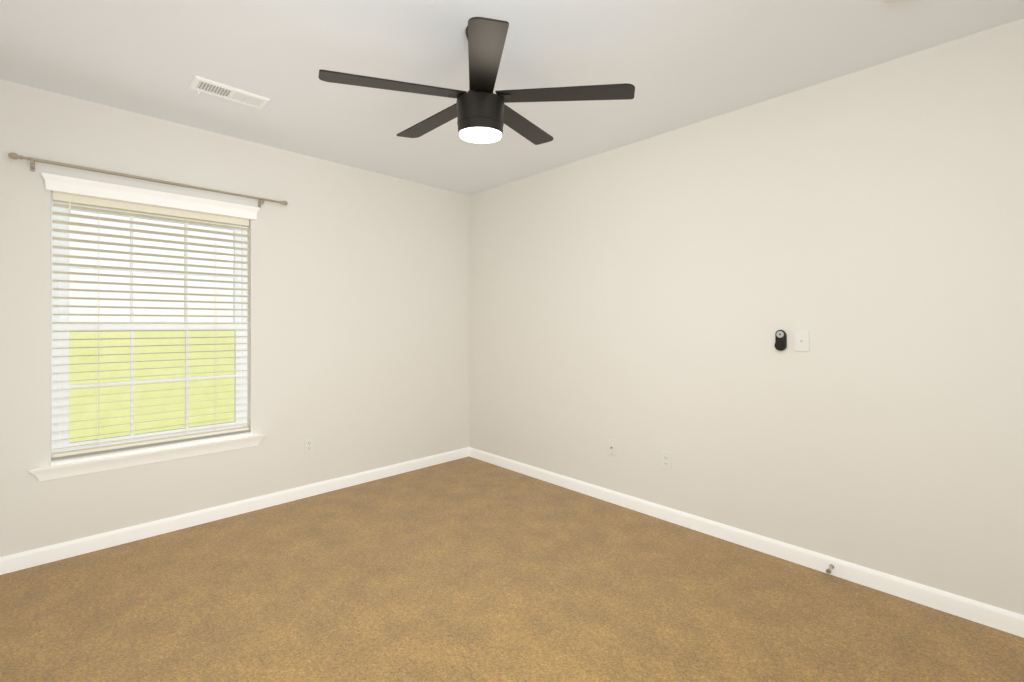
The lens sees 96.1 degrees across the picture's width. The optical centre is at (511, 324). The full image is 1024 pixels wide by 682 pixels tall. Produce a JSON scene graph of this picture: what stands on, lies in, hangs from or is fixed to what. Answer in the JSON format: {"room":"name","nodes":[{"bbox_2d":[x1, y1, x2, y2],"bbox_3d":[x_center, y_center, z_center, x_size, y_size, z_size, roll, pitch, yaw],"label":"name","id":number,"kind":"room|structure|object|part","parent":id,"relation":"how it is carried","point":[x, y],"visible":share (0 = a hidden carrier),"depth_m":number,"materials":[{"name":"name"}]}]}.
{"room":"empty bedroom","nodes":[
{"label":"empty bedroom","id":0,"kind":"room"},
{"bbox_2d":[0,79,468,556],"bbox_3d":[-1.636,0.010,3.550,3.520,2.600,0.160,0,0,-44],"label":"wall","id":1,"kind":"structure","parent":0,"point":[358,320],"depth_m":3.35,"materials":[{"name":"white paint"}]},
{"bbox_2d":[29,434,265,480],"bbox_3d":[-2.180,0.816,2.880,1.161,0.079,0.048,0,0,-44],"label":"apron","id":2,"kind":"object","parent":1,"relation":"attached to","point":[47,472],"visible":0.96,"depth_m":2.80,"materials":[{"name":"white wood"}]},
{"bbox_2d":[8,152,287,207],"bbox_3d":[-2.137,-0.864,2.881,1.369,0.062,0.106,0,0,-44],"label":"curtain rod","id":3,"kind":"object","parent":1,"relation":"attached to","point":[14,156],"visible":1,"depth_m":2.70,"materials":[{"name":"silver metal"}]},
{"bbox_2d":[51,192,248,457],"bbox_3d":[-2.256,0.003,2.959,0.995,1.505,0.138,0,0,-44],"label":"window","id":4,"kind":"structure","parent":1,"relation":"in","point":[139,230],"depth_m":2.87,"materials":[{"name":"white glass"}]},
{"bbox_3d":[-2.278,0.003,2.982,0.995,1.505,0.074,0,0,-44],"label":"window frame unit","id":5,"kind":"part","parent":4,"relation":"part of","materials":[{"name":"white plastic"}]},
{"bbox_3d":[-2.290,-0.343,2.994,0.931,0.750,0.028,0,0,-44],"label":"window sash upper","id":6,"kind":"part","parent":4,"relation":"part of","materials":[{"name":"white plastic"}]},
{"bbox_3d":[-2.269,0.359,2.971,0.931,0.741,0.030,0,0,-44],"label":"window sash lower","id":7,"kind":"part","parent":4,"relation":"part of","materials":[{"name":"white plastic"}]},
{"bbox_3d":[-2.228,-0.002,2.930,0.983,1.489,0.056,0,0,-44],"label":"window blind rails","id":8,"kind":"part","parent":4,"relation":"part of","materials":[{"name":"white plastic"}]},
{"bbox_3d":[-2.290,-0.343,2.994,0.857,0.676,0.004,0,0,-44],"label":"sash glass","id":9,"kind":"part","parent":4,"relation":"part of","materials":[{"name":"clear glass"}]},
{"bbox_3d":[-2.269,0.359,2.971,0.857,0.667,0.004,0,0,-44],"label":"sash glass","id":10,"kind":"part","parent":4,"relation":"part of","materials":[{"name":"clear glass"}]},
{"bbox_2d":[215,223,215,430],"bbox_3d":[-2.019,0.013,3.133,0.014,1.425,0.056,0,0,-44],"label":"blind cord","id":11,"kind":"object","parent":4,"relation":"hanging from","point":[215,319],"depth_m":3.16,"materials":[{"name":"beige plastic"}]},
{"bbox_2d":[41,172,259,219],"bbox_3d":[-2.174,-0.780,2.878,1.075,0.084,0.057,0,0,-44],"label":"window valance","id":12,"kind":"object","parent":1,"relation":"attached to","point":[80,187],"visible":0.92,"depth_m":2.80,"materials":[{"name":"white wood"}]},
{"bbox_2d":[51,430,251,465],"bbox_3d":[-2.213,0.765,2.914,0.993,0.020,0.121,0,0,-44],"label":"window sill","id":13,"kind":"structure","parent":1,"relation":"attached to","point":[112,453],"depth_m":2.82,"materials":[{"name":"white wood"}]},
{"bbox_2d":[0,447,468,574],"bbox_3d":[-1.575,1.266,3.488,3.200,0.088,0.014,0,0,-44],"label":"baseboard","id":14,"kind":"structure","parent":1,"relation":"attached to","point":[35,557],"depth_m":3.02,"materials":[{"name":"white wood"}]},
{"bbox_2d":[304,438,313,453],"bbox_3d":[-1.548,0.925,3.518,0.071,0.116,0.008,0,0,-44],"label":"electrical outlet","id":15,"kind":"object","parent":1,"relation":"attached to","point":[308,445],"visible":1,"depth_m":3.51,"materials":[{"name":"white plastic"}]},
{"bbox_2d":[0,456,1023,681],"bbox_3d":[-0.217,1.360,2.084,3.520,0.100,4.240,0,0,-44],"label":"floor","id":16,"kind":"structure","parent":0,"point":[468,569],"depth_m":2.15,"materials":[{"name":"brown carpet"}]},
{"bbox_2d":[0,0,1023,195],"bbox_3d":[-0.217,-1.350,2.084,3.520,0.120,4.240,0,0,-44],"label":"ceiling","id":17,"kind":"structure","parent":0,"point":[677,64],"depth_m":2.24,"materials":[{"name":"white paint"}]},
{"bbox_2d":[189,75,270,109],"bbox_3d":[-1.567,-1.278,2.566,0.360,0.024,0.165,0,0,-44],"label":"ceiling vent","id":18,"kind":"object","parent":17,"relation":"in","point":[211,87],"visible":1,"depth_m":2.55,"materials":[{"name":"white metal"}]},
{"bbox_2d":[318,17,634,144],"bbox_3d":[-0.171,-1.059,2.085,1.286,0.462,1.235,0,0,-44],"label":"fan","id":19,"kind":"object","parent":17,"relation":"hanging from","point":[481,111],"visible":1,"depth_m":1.96,"materials":[{"name":"black metal"}]},
{"bbox_2d":[459,124,501,143],"bbox_3d":[-0.141,-0.848,2.063,0.190,0.031,0.190,-5,8,-44],"label":"diffuser","id":20,"kind":"object","parent":19,"relation":"attached to","point":[474,133],"depth_m":2.01,"materials":[{"name":"white glass"}]},
{"bbox_2d":[882,0,903,2],"bbox_3d":[1.482,-1.272,1.748,0.132,0.037,0.132,0,0,-44],"label":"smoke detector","id":21,"kind":"object","parent":17,"relation":"attached to","point":[890,1],"visible":1,"depth_m":1.79,"materials":[{"name":"white plastic"}]},
{"bbox_2d":[469,18,1023,614],"bbox_3d":[0.990,0.010,3.252,0.160,2.600,3.920,0,0,-44],"label":"wall","id":22,"kind":"structure","parent":0,"point":[641,302],"depth_m":2.52,"materials":[{"name":"white paint"}]},
{"bbox_2d":[608,439,615,455],"bbox_3d":[0.732,0.905,3.392,0.018,0.116,0.071,0,0,-44],"label":"outlet","id":23,"kind":"object","parent":22,"relation":"attached to","point":[612,447],"visible":1,"depth_m":3.39,"materials":[{"name":"white plastic"}]},
{"bbox_2d":[661,451,670,469],"bbox_3d":[1.034,0.912,3.086,0.008,0.116,0.071,0,0,-44],"label":"electrical outlet","id":24,"kind":"object","parent":22,"relation":"attached to","point":[665,460],"visible":1,"depth_m":3.08,"materials":[{"name":"white plastic"}]},
{"bbox_2d":[469,447,1023,637],"bbox_3d":[0.933,1.266,3.187,0.014,0.088,3.906,0,0,-44],"label":"baseboard","id":25,"kind":"structure","parent":22,"relation":"attached to","point":[982,613],"depth_m":2.52,"materials":[{"name":"white wood"}]},
{"bbox_2d":[826,564,833,573],"bbox_3d":[1.646,1.264,2.384,0.077,0.024,0.024,0,0,-44],"label":"doorstop","id":26,"kind":"object","parent":25,"relation":"attached to","point":[828,570],"visible":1,"depth_m":2.37,"materials":[{"name":"silver metal"}]},
{"bbox_2d":[774,330,786,350],"bbox_3d":[1.507,0.087,2.583,0.028,0.118,0.057,0,0,-44],"label":"cradle","id":27,"kind":"object","parent":22,"relation":"attached to","point":[780,340],"visible":1,"depth_m":2.57,"materials":[{"name":"black plastic"}]},
{"bbox_2d":[775,330,785,346],"bbox_3d":[1.505,0.076,2.582,0.021,0.096,0.050,0,0,-44],"label":"remote control","id":28,"kind":"object","parent":27,"relation":"attached to","point":[780,335],"depth_m":2.57,"materials":[{"name":"grey plastic"}]},
{"bbox_2d":[794,330,808,351],"bbox_3d":[1.580,0.088,2.515,0.018,0.116,0.071,0,0,-44],"label":"switch plate","id":29,"kind":"object","parent":22,"relation":"attached to","point":[801,340],"visible":1,"depth_m":2.52,"materials":[{"name":"white plastic"}]},
{"label":"outside","id":30,"kind":"structure","parent":0,"visible":0},
{"bbox_2d":[69,210,234,442],"bbox_3d":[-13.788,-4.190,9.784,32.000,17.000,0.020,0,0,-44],"label":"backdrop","id":31,"kind":"structure","parent":30,"point":[119,405],"depth_m":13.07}
]}

